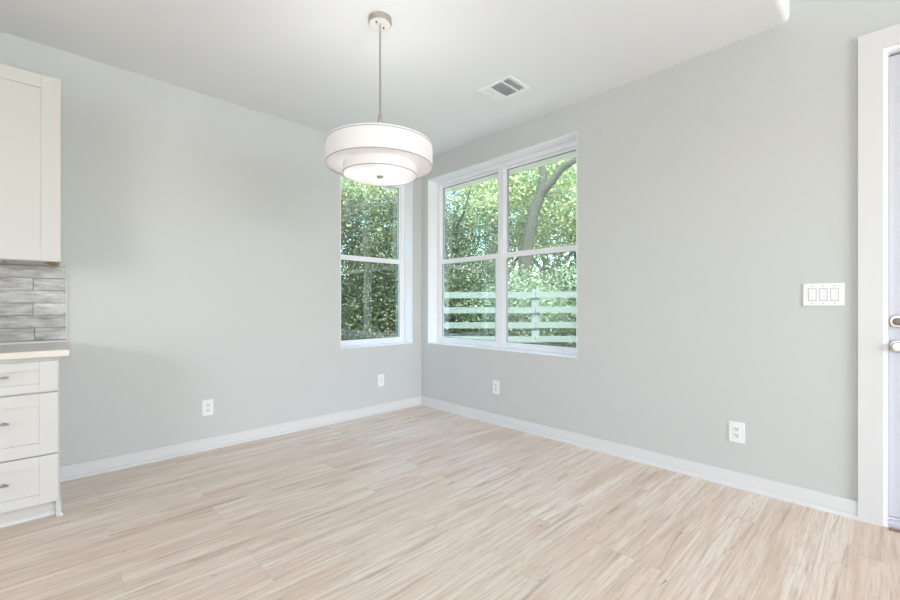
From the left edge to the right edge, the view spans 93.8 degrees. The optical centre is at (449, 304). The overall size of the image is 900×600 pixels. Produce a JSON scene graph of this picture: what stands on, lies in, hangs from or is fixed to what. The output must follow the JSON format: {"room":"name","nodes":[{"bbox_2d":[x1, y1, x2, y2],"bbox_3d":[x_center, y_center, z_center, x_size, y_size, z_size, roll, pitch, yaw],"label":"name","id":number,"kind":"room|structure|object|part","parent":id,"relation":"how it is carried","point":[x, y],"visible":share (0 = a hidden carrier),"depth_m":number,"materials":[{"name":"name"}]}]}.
{"room":"dining room","nodes":[
{"label":"dining room","id":0,"kind":"room"},
{"bbox_2d":[0,32,420,465],"bbox_3d":[-2.921,-0.650,2.487,7.400,3.820,0.200,0,0,-44],"label":"wall","id":1,"kind":"structure","parent":0,"point":[200,233],"depth_m":3.25,"materials":[{"name":"paint"}]},
{"bbox_2d":[0,64,60,265],"bbox_3d":[-2.590,-0.781,2.422,0.506,1.082,0.346,0,0,-44],"label":"upper cabinet","id":2,"kind":"object","parent":1,"relation":"attached to","point":[30,102],"visible":1,"depth_m":2.39,"materials":[{"name":"paint"}]},
{"bbox_2d":[0,264,66,344],"bbox_3d":[-2.704,-0.004,2.540,0.584,0.490,0.024,0,0,-44],"label":"tile backsplash","id":3,"kind":"structure","parent":1,"relation":"attached to","point":[33,298],"depth_m":2.63,"materials":[{"name":"grey tile"}]},
{"bbox_3d":[-2.500,-0.004,2.745,0.006,0.489,0.012,0,0,-44],"label":"edge trim","id":4,"kind":"part","parent":3,"relation":"part of","materials":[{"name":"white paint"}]},
{"bbox_2d":[202,399,212,415],"bbox_3d":[-1.908,0.809,3.318,0.078,0.124,0.009,0,0,-44],"label":"wall outlet","id":5,"kind":"object","parent":1,"relation":"attached to","point":[207,405],"visible":1,"depth_m":3.31,"materials":[{"name":"white plastic"}]},
{"bbox_2d":[60,396,420,481],"bbox_3d":[-1.422,1.093,3.774,3.055,0.094,0.027,0,0,-44],"label":"baseboard","id":6,"kind":"structure","parent":1,"relation":"attached to","point":[107,464],"depth_m":3.34,"materials":[{"name":"white paint"}]},
{"bbox_2d":[340,175,411,348],"bbox_3d":[-0.819,-0.489,4.514,0.903,1.845,0.209,0,0,-44],"label":"window","id":7,"kind":"structure","parent":1,"relation":"in","point":[356,343],"depth_m":4.80,"materials":[{"name":"white plastic"}]},
{"bbox_3d":[-0.873,-0.914,4.577,0.812,0.899,0.024,0,0,-44],"label":"sash","id":8,"kind":"part","parent":7,"relation":"part of","materials":[{"name":"clear glass"}]},
{"bbox_3d":[-0.853,-0.059,4.557,0.812,0.912,0.026,0,0,-44],"label":"sash","id":9,"kind":"part","parent":7,"relation":"part of","materials":[{"name":"white plastic"}]},
{"bbox_3d":[-0.795,0.430,4.489,0.903,0.006,0.141,0,0,-44],"label":"sill","id":10,"kind":"part","parent":7,"relation":"part of","materials":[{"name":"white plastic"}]},
{"bbox_2d":[378,374,383,386],"bbox_3d":[-0.728,0.798,4.452,0.074,0.126,0.014,0,0,-44],"label":"outlet","id":11,"kind":"object","parent":1,"relation":"attached to","point":[381,376],"visible":1,"depth_m":4.45,"materials":[{"name":"white plastic"}]},
{"bbox_2d":[0,0,789,156],"bbox_3d":[-1.698,-1.802,1.218,7.000,0.300,3.325,0,0,-44],"label":"ceiling","id":12,"kind":"structure","parent":0,"point":[310,63],"depth_m":2.68,"materials":[{"name":"paint"}]},
{"bbox_2d":[325,11,432,185],"bbox_3d":[-0.404,-1.192,2.432,0.608,0.921,0.608,0,0,-44],"label":"pendant lamp","id":13,"kind":"object","parent":12,"relation":"hanging from","point":[375,154],"visible":1,"depth_m":2.26,"materials":[{"name":"white fabric"}]},
{"bbox_2d":[326,148,431,177],"bbox_3d":[-0.404,-0.804,2.432,0.600,0.003,0.600,0,0,-44],"label":"diffuser","id":14,"kind":"object","parent":13,"relation":"attached to","point":[335,157],"depth_m":2.26,"materials":[{"name":"white plastic"}]},
{"bbox_3d":[-0.404,-0.860,2.432,0.606,0.125,0.606,0,0,-44],"label":"lamp shade","id":15,"kind":"part","parent":13,"relation":"part of","materials":[{"name":"white fabric"}]},
{"bbox_3d":[-0.404,-0.774,2.432,0.421,0.057,0.421,0,0,-44],"label":"lamp shade","id":16,"kind":"part","parent":13,"relation":"part of","materials":[{"name":"white fabric"}]},
{"bbox_2d":[343,164,415,185],"bbox_3d":[-0.404,-0.750,2.432,0.415,0.003,0.415,0,0,-44],"label":"diffuser","id":17,"kind":"object","parent":13,"relation":"attached to","point":[368,174],"depth_m":2.41,"materials":[{"name":"white plastic"}]},
{"bbox_3d":[-0.404,-1.246,2.432,0.012,0.772,0.012,0,0,-44],"label":"rod","id":18,"kind":"part","parent":13,"relation":"part of","materials":[{"name":"silver metal"}]},
{"bbox_3d":[-0.404,-1.621,2.432,0.119,0.002,0.119,0,0,30],"label":"canopy plate","id":19,"kind":"part","parent":13,"relation":"part of","materials":[{"name":"white metal"}]},
{"bbox_2d":[478,75,529,101],"bbox_3d":[0.411,-1.647,3.216,0.254,0.009,0.305,0,0,-44],"label":"ceiling vent","id":20,"kind":"object","parent":12,"relation":"in","point":[508,86],"visible":1,"depth_m":3.21,"materials":[{"name":"white metal"}]},
{"bbox_2d":[0,405,899,599],"bbox_3d":[-0.078,1.200,-0.606,7.200,0.120,8.200,0,0,-44],"label":"floor","id":21,"kind":"structure","parent":0,"point":[420,502],"depth_m":2.12,"materials":[{"name":"brown wood"}]},
{"bbox_2d":[0,357,62,527],"bbox_3d":[-2.479,0.709,2.310,0.514,0.862,0.660,0,0,-44],"label":"base cabinet","id":22,"kind":"object","parent":21,"relation":"on","point":[30,484],"visible":1,"depth_m":2.19,"materials":[{"name":"paint"}]},
{"bbox_3d":[-2.287,0.922,2.098,0.490,0.252,0.019,0,0,-44],"label":"drawer","id":23,"kind":"part","parent":22,"relation":"part of","materials":[{"name":"paint"}]},
{"bbox_3d":[-2.287,0.627,2.098,0.490,0.322,0.019,0,0,-44],"label":"drawer","id":24,"kind":"part","parent":22,"relation":"part of","materials":[{"name":"paint"}]},
{"bbox_3d":[-2.287,0.378,2.098,0.490,0.160,0.019,0,0,-44],"label":"drawer","id":25,"kind":"part","parent":22,"relation":"part of","materials":[{"name":"paint"}]},
{"bbox_3d":[-2.488,1.097,2.319,0.514,0.085,0.588,0,0,-44],"label":"shoe moulding","id":26,"kind":"part","parent":22,"relation":"part of","materials":[{"name":"white paint"}]},
{"bbox_2d":[0,342,69,359],"bbox_3d":[-2.490,0.259,2.311,0.576,0.035,0.647,0,0,-44],"label":"countertop","id":27,"kind":"structure","parent":22,"relation":"on","point":[57,349],"depth_m":2.25,"materials":[{"name":"stone"}]},
{"bbox_2d":[341,151,575,192],"bbox_3d":[-0.083,-1.580,-0.857,8.845,0.240,9.845,0,0,-44],"label":"soffit","id":28,"kind":"structure","parent":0,"point":[570,154],"depth_m":4.61,"materials":[{"name":"beige paint"}]},
{"bbox_2d":[421,0,899,500],"bbox_3d":[2.586,-0.650,1.961,0.200,3.820,8.200,0,0,-44],"label":"wall","id":29,"kind":"structure","parent":0,"point":[716,185],"depth_m":2.72,"materials":[{"name":"paint"}]},
{"bbox_2d":[493,380,498,393],"bbox_3d":[0.441,0.790,4.037,0.009,0.126,0.080,0,0,-44],"label":"wall outlet","id":30,"kind":"object","parent":29,"relation":"attached to","point":[495,383],"visible":1,"depth_m":4.04,"materials":[{"name":"white plastic"}]},
{"bbox_2d":[428,132,576,357],"bbox_3d":[0.465,-0.489,4.162,0.209,1.845,1.851,0,0,-44],"label":"window","id":31,"kind":"structure","parent":29,"relation":"in","point":[436,186],"depth_m":4.20,"materials":[{"name":"white plastic"}]},
{"bbox_3d":[0.194,-0.059,4.523,0.026,0.912,0.854,0,0,-44],"label":"sash","id":32,"kind":"part","parent":31,"relation":"part of","materials":[{"name":"white plastic"}]},
{"bbox_3d":[0.205,-0.489,4.534,0.068,1.833,0.944,0,0,-44],"label":"frame","id":33,"kind":"part","parent":31,"relation":"part of","materials":[{"name":"white plastic"}]},
{"bbox_3d":[0.215,-0.914,4.543,0.024,0.899,0.854,0,0,-44],"label":"sash","id":34,"kind":"part","parent":31,"relation":"part of","materials":[{"name":"clear glass"}]},
{"bbox_3d":[0.441,0.430,4.139,0.141,0.006,1.851,0,0,-44],"label":"sill","id":35,"kind":"part","parent":31,"relation":"part of","materials":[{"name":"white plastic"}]},
{"bbox_3d":[0.844,-0.489,3.871,0.068,1.833,0.894,0,0,-44],"label":"frame","id":36,"kind":"part","parent":31,"relation":"part of","materials":[{"name":"white plastic"}]},
{"bbox_3d":[0.826,-0.059,3.867,0.026,0.912,0.824,0,0,-44],"label":"sash","id":37,"kind":"part","parent":31,"relation":"part of","materials":[{"name":"white plastic"}]},
{"bbox_3d":[0.846,-0.914,3.887,0.024,0.899,0.824,0,0,-44],"label":"sash","id":38,"kind":"part","parent":31,"relation":"part of","materials":[{"name":"clear glass"}]},
{"bbox_2d":[421,396,857,520],"bbox_3d":[0.912,1.093,3.534,0.027,0.094,3.612,0,0,-44],"label":"baseboard","id":39,"kind":"structure","parent":29,"relation":"attached to","point":[840,506],"depth_m":2.87,"materials":[{"name":"white paint"}]},
{"bbox_2d":[729,421,744,443],"bbox_3d":[1.793,0.796,2.633,0.009,0.126,0.083,0,0,-44],"label":"wall outlet","id":40,"kind":"object","parent":29,"relation":"attached to","point":[736,429],"visible":1,"depth_m":2.63,"materials":[{"name":"white plastic"}]},
{"bbox_2d":[733,426,739,431],"bbox_3d":[1.791,0.776,2.631,0.003,0.029,0.033,0,0,-44],"label":"receptacle","id":41,"kind":"object","parent":40,"relation":"attached to","point":[735,428],"depth_m":2.63,"materials":[{"name":"white plastic"}]},
{"bbox_2d":[733,433,739,437],"bbox_3d":[1.791,0.816,2.631,0.003,0.029,0.033,0,0,-44],"label":"receptacle","id":42,"kind":"object","parent":40,"relation":"attached to","point":[735,435],"depth_m":2.63,"materials":[{"name":"white plastic"}]},
{"bbox_2d":[803,283,844,305],"bbox_3d":[2.074,-0.058,2.339,0.012,0.125,0.174,0,0,-44],"label":"light switch","id":43,"kind":"object","parent":29,"relation":"attached to","point":[817,294],"visible":1,"depth_m":2.33,"materials":[{"name":"white plastic"}]},
{"bbox_2d":[858,24,899,532],"bbox_3d":[2.628,-0.139,1.883,0.248,2.558,1.148,0,0,-44],"label":"door","id":44,"kind":"structure","parent":29,"relation":"in","point":[878,51],"depth_m":2.18,"materials":[{"name":"white paint"}]},
{"bbox_3d":[2.292,0.213,2.154,0.012,0.066,0.066,0,0,-44],"label":"knob","id":45,"kind":"part","parent":44,"relation":"part of","materials":[{"name":"silver metal"}]},
{"bbox_3d":[2.264,0.213,2.128,0.064,0.054,0.054,0,0,-44],"label":"knob handle","id":46,"kind":"part","parent":44,"relation":"part of","materials":[{"name":"silver metal"}]},
{"label":"outside","id":47,"kind":"structure","parent":0,"visible":0},
{"bbox_3d":[-0.331,1.490,4.844,80.000,0.300,80.000,0,0,-44],"label":"ground","id":48,"kind":"structure","parent":47,"visible":0},
{"bbox_2d":[341,179,394,271],"bbox_3d":[-4.322,-2.731,13.352,7.073,8.415,6.688,0,0,-30],"label":"leafy tree","id":49,"kind":"object","parent":48,"relation":"on","point":[361,186],"visible":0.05,"depth_m":12.71,"materials":[{"name":"green plant"}]},
{"bbox_2d":[341,182,397,339],"bbox_3d":[-2.753,-1.123,11.522,4.197,5.110,3.872,0,0,39],"label":"leafy tree","id":50,"kind":"object","parent":48,"relation":"on","point":[347,220],"visible":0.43,"depth_m":10.81,"materials":[{"name":"green plant"}]},
{"bbox_2d":[341,262,397,339],"bbox_3d":[-1.770,0.086,11.638,3.862,2.682,3.819,0,0,44],"label":"leafy bush","id":51,"kind":"object","parent":48,"relation":"on","point":[391,333],"visible":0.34,"depth_m":10.73,"materials":[{"name":"green plant"}]},
{"bbox_2d":[341,270,397,339],"bbox_3d":[-2.980,0.200,11.503,3.472,2.439,3.511,0,0,40],"label":"leafy bush","id":52,"kind":"object","parent":48,"relation":"on","point":[345,337],"visible":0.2,"depth_m":10.79,"materials":[{"name":"green plant"}]},
{"bbox_2d":[341,178,467,268],"bbox_3d":[-2.737,-2.918,14.226,6.992,8.793,7.395,0,0,-11],"label":"leafy tree","id":53,"kind":"object","parent":48,"relation":"on","point":[342,183],"visible":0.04,"depth_m":13.12,"materials":[{"name":"green plant"}]},
{"bbox_2d":[341,186,471,337],"bbox_3d":[-1.278,-1.189,11.966,3.977,5.248,4.310,0,0,26],"label":"leafy tree","id":54,"kind":"object","parent":48,"relation":"on","point":[388,197],"visible":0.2,"depth_m":11.13,"materials":[{"name":"green plant"}]},
{"bbox_2d":[367,270,466,337],"bbox_3d":[-0.909,0.163,11.828,3.407,2.466,3.362,0,0,39],"label":"leafy bush","id":55,"kind":"object","parent":48,"relation":"on","point":[455,270],"visible":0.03,"depth_m":11.19,"materials":[{"name":"green plant"}]},
{"bbox_2d":[365,177,534,272],"bbox_3d":[-0.456,-3.339,16.228,8.032,9.646,7.900,0,0,16],"label":"leafy tree","id":56,"kind":"object","parent":48,"relation":"on","point":[515,177],"visible":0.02,"depth_m":14.48,"materials":[{"name":"green plant"}]},
{"bbox_2d":[395,258,522,342],"bbox_3d":[0.340,0.086,11.563,3.862,2.682,3.819,0,0,-30],"label":"leafy bush","id":57,"kind":"object","parent":48,"relation":"on","point":[451,303],"visible":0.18,"depth_m":10.65,"materials":[{"name":"green plant"}]},
{"bbox_2d":[444,186,531,335],"bbox_3d":[0.340,-0.989,11.889,3.970,4.833,3.663,0,0,7],"label":"leafy tree","id":58,"kind":"object","parent":48,"relation":"on","point":[457,245],"visible":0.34,"depth_m":11.42,"materials":[{"name":"green plant"}]},
{"bbox_2d":[444,260,545,335],"bbox_3d":[1.192,0.045,11.678,3.699,2.712,3.748,0,0,43],"label":"leafy bush","id":59,"kind":"object","parent":48,"relation":"on","point":[481,300],"visible":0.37,"depth_m":10.72,"materials":[{"name":"green plant"}]},
{"bbox_2d":[444,289,575,343],"bbox_3d":[3.475,0.540,9.555,8.042,1.800,0.150,0,0,0],"label":"rail fence","id":60,"kind":"object","parent":48,"relation":"on","point":[534,295],"visible":0.22,"depth_m":9.48,"materials":[{"name":"white wood"}]},
{"bbox_3d":[0.755,0.777,9.500,2.342,0.136,0.040,0,0,0],"label":"rail","id":61,"kind":"part","parent":60,"relation":"part of","materials":[{"name":"white wood"}]},
{"bbox_3d":[0.755,0.460,9.500,2.342,0.136,0.040,0,0,0],"label":"rail","id":62,"kind":"part","parent":60,"relation":"part of","materials":[{"name":"white wood"}]},
{"bbox_3d":[0.755,0.121,9.500,2.342,0.136,0.040,0,0,0],"label":"rail","id":63,"kind":"part","parent":60,"relation":"part of","materials":[{"name":"white wood"}]},
{"bbox_3d":[0.755,-0.222,9.500,2.342,0.136,0.040,0,0,0],"label":"rail","id":64,"kind":"part","parent":60,"relation":"part of","materials":[{"name":"white wood"}]},
{"bbox_3d":[1.930,0.540,9.575,0.180,1.800,0.110,0,0,0],"label":"post","id":65,"kind":"part","parent":60,"relation":"part of","materials":[{"name":"white wood"}]},
{"bbox_3d":[3.105,0.769,9.500,2.342,0.136,0.040,0,0,0],"label":"rail","id":66,"kind":"part","parent":60,"relation":"part of","materials":[{"name":"white wood"}]},
{"bbox_3d":[3.105,0.452,9.500,2.342,0.136,0.040,0,0,0],"label":"rail","id":67,"kind":"part","parent":60,"relation":"part of","materials":[{"name":"white wood"}]},
{"bbox_3d":[3.105,0.110,9.500,2.342,0.136,0.040,0,0,0],"label":"rail","id":68,"kind":"part","parent":60,"relation":"part of","materials":[{"name":"white wood"}]},
{"bbox_3d":[3.105,-0.234,9.500,2.342,0.136,0.040,0,0,0],"label":"rail","id":69,"kind":"part","parent":60,"relation":"part of","materials":[{"name":"white wood"}]},
{"bbox_2d":[445,158,575,280],"bbox_3d":[1.742,-2.918,15.374,7.395,8.793,6.992,0,0,30],"label":"leafy tree","id":70,"kind":"object","parent":48,"relation":"on","point":[516,238],"visible":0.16,"depth_m":14.02,"materials":[{"name":"green plant"}]},
{"bbox_2d":[447,158,575,290],"bbox_3d":[3.969,-3.531,17.259,8.366,10.054,8.229,0,0,30],"label":"leafy tree","id":71,"kind":"object","parent":48,"relation":"on","point":[533,260],"visible":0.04,"depth_m":15.96,"materials":[{"name":"green plant"}]},
{"bbox_2d":[452,157,575,342],"bbox_3d":[3.193,-2.935,13.004,7.395,8.757,3.642,0,0,-1],"label":"forked tree","id":72,"kind":"object","parent":48,"relation":"on","point":[543,183],"visible":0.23,"depth_m":12.22,"materials":[{"name":"green plant"}]},
{"bbox_2d":[467,265,575,344],"bbox_3d":[2.044,0.163,11.606,3.362,2.466,3.407,0,0,9],"label":"leafy bush","id":73,"kind":"object","parent":48,"relation":"on","point":[523,319],"visible":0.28,"depth_m":10.79,"materials":[{"name":"green plant"}]},
{"bbox_2d":[493,160,575,279],"bbox_3d":[4.901,-2.733,13.736,7.073,8.411,6.688,0,0,-7],"label":"leafy tree","id":74,"kind":"object","parent":48,"relation":"on","point":[572,241],"visible":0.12,"depth_m":13.29,"materials":[{"name":"green plant"}]},
{"bbox_2d":[509,253,575,346],"bbox_3d":[2.938,-0.014,11.648,4.206,2.835,3.743,0,0,24],"label":"leafy bush","id":75,"kind":"object","parent":48,"relation":"on","point":[563,270],"visible":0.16,"depth_m":11.25,"materials":[{"name":"green plant"}]},
{"bbox_2d":[539,266,575,346],"bbox_3d":[3.809,0.086,11.654,3.862,2.682,3.819,0,0,-22],"label":"leafy bush","id":76,"kind":"object","parent":48,"relation":"on","point":[573,273],"visible":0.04,"depth_m":11.29,"materials":[{"name":"green plant"}]}
]}

